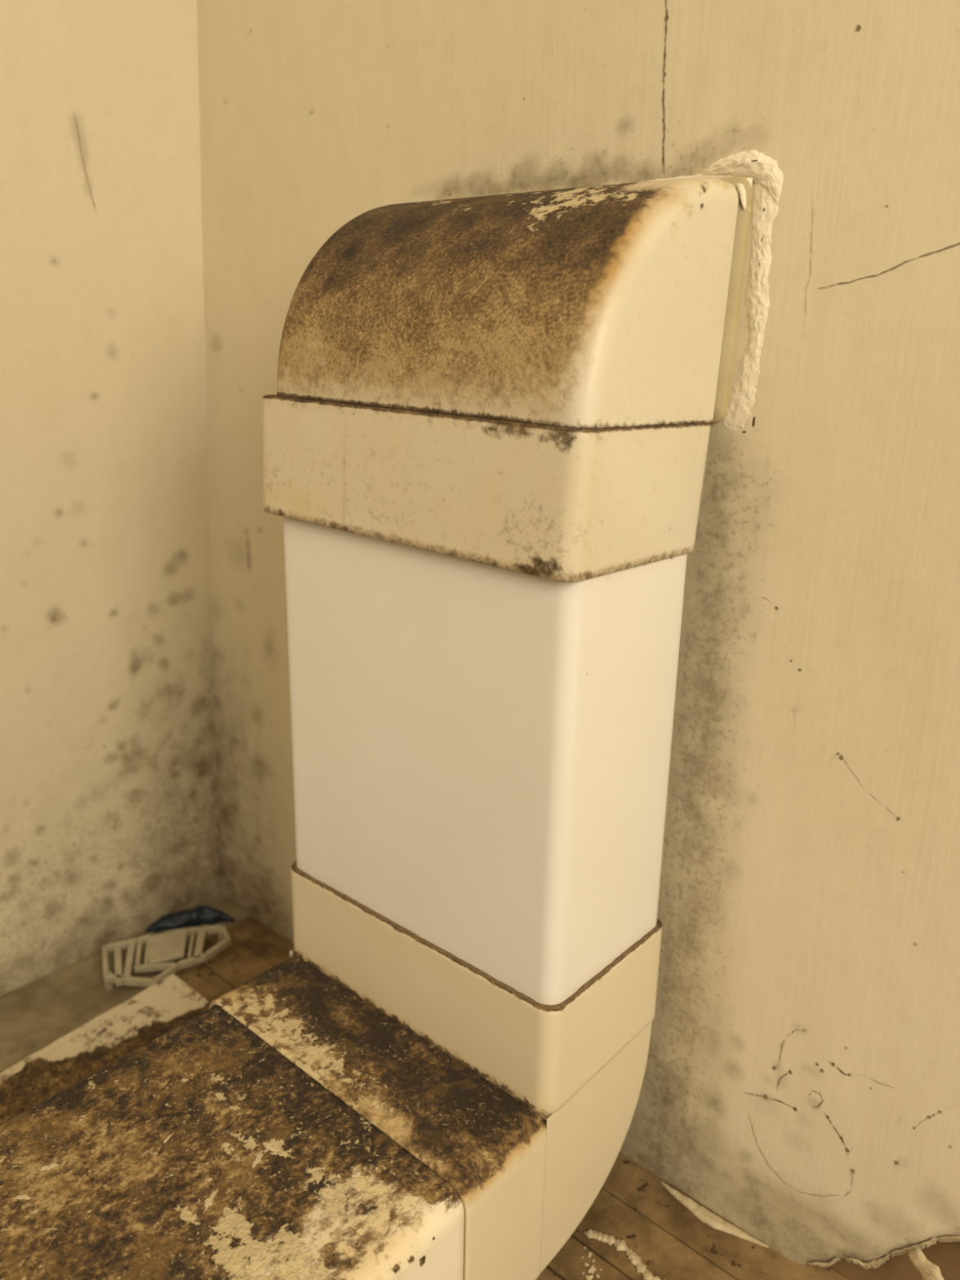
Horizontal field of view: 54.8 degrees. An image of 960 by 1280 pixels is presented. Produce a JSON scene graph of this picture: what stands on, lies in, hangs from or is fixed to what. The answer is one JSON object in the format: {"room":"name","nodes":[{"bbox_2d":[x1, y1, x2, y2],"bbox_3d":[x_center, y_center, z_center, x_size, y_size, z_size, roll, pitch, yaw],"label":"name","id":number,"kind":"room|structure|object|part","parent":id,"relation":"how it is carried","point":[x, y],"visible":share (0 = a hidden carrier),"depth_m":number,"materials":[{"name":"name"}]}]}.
{"room":"damaged room","nodes":[
{"label":"damaged room","id":0,"kind":"room"},
{"bbox_2d":[0,0,218,995],"bbox_3d":[-0.737,-0.508,0.097,0.126,2.000,1.600,15,21,39],"label":"wall","id":1,"kind":"structure","parent":0,"point":[108,809],"depth_m":0.77,"materials":[{"name":"beige paint"}]},
{"bbox_2d":[0,895,848,1279],"bbox_3d":[-0.123,0.567,0.022,2.100,0.026,1.343,15,21,39],"label":"floor","id":2,"kind":"structure","parent":0,"point":[633,1205],"depth_m":0.65,"materials":[{"name":"brown wood"}]},
{"bbox_2d":[0,973,210,1125],"bbox_3d":[-0.388,0.360,0.654,0.092,0.013,0.436,15,21,39],"label":"batten","id":3,"kind":"object","parent":2,"relation":"on","point":[164,1006],"visible":0.63,"depth_m":0.75,"materials":[{"name":"beige wood"}]},
{"bbox_2d":[102,924,231,990],"bbox_3d":[-0.291,0.300,0.866,0.114,0.016,0.079,-6,17,-22],"label":"floor vent","id":4,"kind":"object","parent":2,"relation":"in","point":[165,946],"visible":1,"depth_m":0.86,"materials":[{"name":"beige plastic"}]},
{"bbox_3d":[-0.295,0.290,0.877,0.035,0.004,0.050,-4,17,-18],"label":"plate","id":5,"kind":"part","parent":4,"relation":"part of","materials":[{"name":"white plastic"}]},
{"bbox_2d":[144,905,235,932],"bbox_3d":[-0.294,0.279,0.938,0.088,0.015,0.024,-4,17,-17],"label":"plastic film","id":6,"kind":"object","parent":2,"relation":"on","point":[199,915],"visible":0.98,"depth_m":0.93,"materials":[{"name":"plastic"}]},
{"bbox_2d":[0,1004,465,1279],"bbox_3d":[-0.317,0.386,0.319,0.229,0.118,0.692,15,21,39],"label":"duct pipe","id":7,"kind":"object","parent":2,"relation":"on","point":[338,1198],"visible":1,"depth_m":0.48,"materials":[{"name":"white plastic"}]},
{"bbox_2d":[14,1194,31,1199],"bbox_3d":[-0.231,0.283,0.470,0.010,0.001,0.003,4,16,8],"label":"flake","id":8,"kind":"object","parent":7,"relation":"on","point":[24,1196],"visible":1,"depth_m":0.47,"materials":[{"name":"beige paint"}]},
{"bbox_2d":[38,1162,59,1170],"bbox_3d":[-0.227,0.278,0.488,0.010,0.001,0.004,-6,18,-25],"label":"flake","id":9,"kind":"object","parent":7,"relation":"on","point":[52,1165],"visible":1,"depth_m":0.49,"materials":[{"name":"beige paint"}]},
{"bbox_2d":[163,1133,173,1142],"bbox_3d":[-0.171,0.273,0.508,0.002,0.001,0.009,6,17,15],"label":"flake","id":10,"kind":"object","parent":7,"relation":"on","point":[165,1140],"visible":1,"depth_m":0.51,"materials":[{"name":"beige paint"}]},
{"bbox_2d":[203,1187,218,1213],"bbox_3d":[-0.137,0.285,0.470,0.005,0.001,0.015,3,16,5],"label":"flake","id":11,"kind":"object","parent":7,"relation":"on","point":[208,1202],"visible":1,"depth_m":0.47,"materials":[{"name":"beige paint"}]},
{"bbox_2d":[252,1152,263,1168],"bbox_3d":[-0.119,0.278,0.495,0.005,0.001,0.010,6,17,15],"label":"flake","id":12,"kind":"object","parent":7,"relation":"on","point":[259,1156],"visible":1,"depth_m":0.49,"materials":[{"name":"beige paint"}]},
{"bbox_2d":[265,1137,279,1151],"bbox_3d":[-0.113,0.275,0.504,0.007,0.001,0.010,7,17,18],"label":"flake","id":13,"kind":"object","parent":7,"relation":"on","point":[273,1144],"visible":1,"depth_m":0.50,"materials":[{"name":"beige paint"}]},
{"bbox_2d":[208,861,662,1279],"bbox_3d":[-0.032,0.268,0.624,0.235,0.194,0.191,15,21,39],"label":"duct elbow","id":14,"kind":"object","parent":2,"relation":"on","point":[525,1106],"visible":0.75,"depth_m":0.56,"materials":[{"name":"beige plastic"}]},
{"bbox_2d":[208,955,547,1279],"bbox_3d":[-0.064,0.311,0.600,0.235,0.123,0.098,15,21,39],"label":"socket","id":15,"kind":"object","parent":14,"relation":"attached to","point":[483,1132],"depth_m":0.54,"materials":[{"name":"beige plastic"}]},
{"bbox_2d":[290,861,662,1120],"bbox_3d":[-0.009,0.217,0.636,0.235,0.099,0.123,15,21,39],"label":"socket","id":16,"kind":"object","parent":14,"relation":"attached to","point":[575,1059],"depth_m":0.57,"materials":[{"name":"beige plastic"}]},
{"bbox_2d":[282,516,687,1004],"bbox_3d":[-0.006,0.053,0.588,0.229,0.263,0.117,15,21,39],"label":"duct pipe","id":17,"kind":"object","parent":14,"relation":"on","point":[481,752],"visible":0.98,"depth_m":0.52,"materials":[{"name":"white plastic"}]},
{"bbox_2d":[584,1274,593,1279],"bbox_3d":[0.069,0.397,0.577,0.006,0.002,0.004,-3,17,-14],"label":"crumb","id":18,"kind":"object","parent":2,"relation":"on","point":[588,1277],"visible":1,"depth_m":0.58,"materials":[{"name":"white"}]},
{"bbox_2d":[587,1251,592,1257],"bbox_3d":[0.070,0.393,0.592,0.003,0.001,0.005,13,20,35],"label":"crumb","id":19,"kind":"object","parent":2,"relation":"on","point":[589,1253],"visible":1,"depth_m":0.59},
{"bbox_2d":[587,1263,595,1274],"bbox_3d":[0.071,0.396,0.583,0.005,0.002,0.007,2,16,4],"label":"crumb","id":20,"kind":"object","parent":2,"relation":"on","point":[592,1267],"visible":1,"depth_m":0.58,"materials":[{"name":"white"}]},
{"bbox_2d":[583,1228,666,1279],"bbox_3d":[0.096,0.394,0.591,0.065,0.004,0.015,15,21,39],"label":"bead","id":21,"kind":"object","parent":2,"relation":"on","point":[620,1245],"visible":1,"depth_m":0.59},
{"bbox_2d":[660,1181,768,1248],"bbox_3d":[0.154,0.387,0.620,0.081,0.004,0.011,14,20,37],"label":"strip","id":22,"kind":"object","parent":2,"relation":"on","point":[700,1211],"visible":1,"depth_m":0.62,"materials":[{"name":"beige paint"}]},
{"bbox_2d":[196,0,959,1269],"bbox_3d":[0.508,-0.485,0.086,2.025,2.014,0.017,15,21,39],"label":"wall","id":23,"kind":"structure","parent":0,"point":[801,1085],"depth_m":0.53,"materials":[{"name":"beige paint"}]},
{"bbox_2d":[262,176,753,582],"bbox_3d":[0.004,-0.161,0.534,0.252,0.202,0.146,15,21,39],"label":"duct elbow","id":24,"kind":"object","parent":23,"relation":"attached to","point":[530,383],"visible":1,"depth_m":0.47,"materials":[{"name":"beige plastic"}]},
{"bbox_2d":[262,395,710,582],"bbox_3d":[-0.006,-0.100,0.545,0.245,0.071,0.126,17,22,38],"label":"socket","id":25,"kind":"object","parent":24,"relation":"attached to","point":[564,491],"depth_m":0.47,"materials":[{"name":"beige plastic"}]},
{"bbox_2d":[707,176,753,422],"bbox_3d":[0.049,-0.206,0.567,0.240,0.124,0.022,17,22,38],"label":"wall socket","id":26,"kind":"object","parent":24,"relation":"attached to","point":[737,220],"depth_m":0.49,"materials":[{"name":"beige plastic"}]},
{"bbox_2d":[640,149,783,433],"bbox_3d":[0.083,-0.195,0.532,0.177,0.142,0.007,15,21,39],"label":"bead","id":27,"kind":"object","parent":23,"relation":"attached to","point":[761,171],"visible":0.8,"depth_m":0.48},
{"bbox_2d":[828,1240,959,1279],"bbox_3d":[0.471,-0.476,0.140,1.960,1.998,0.018,15,21,39],"label":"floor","id":28,"kind":"structure","parent":23,"relation":"attached to","point":[946,1255],"depth_m":0.55,"materials":[{"name":"brown wood"}]},
{"bbox_2d":[907,1248,944,1279],"bbox_3d":[0.252,0.358,0.524,0.005,0.018,0.024,-9,19,-31],"label":"flap","id":29,"kind":"object","parent":23,"relation":"attached to","point":[927,1269],"visible":1,"depth_m":0.52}
]}

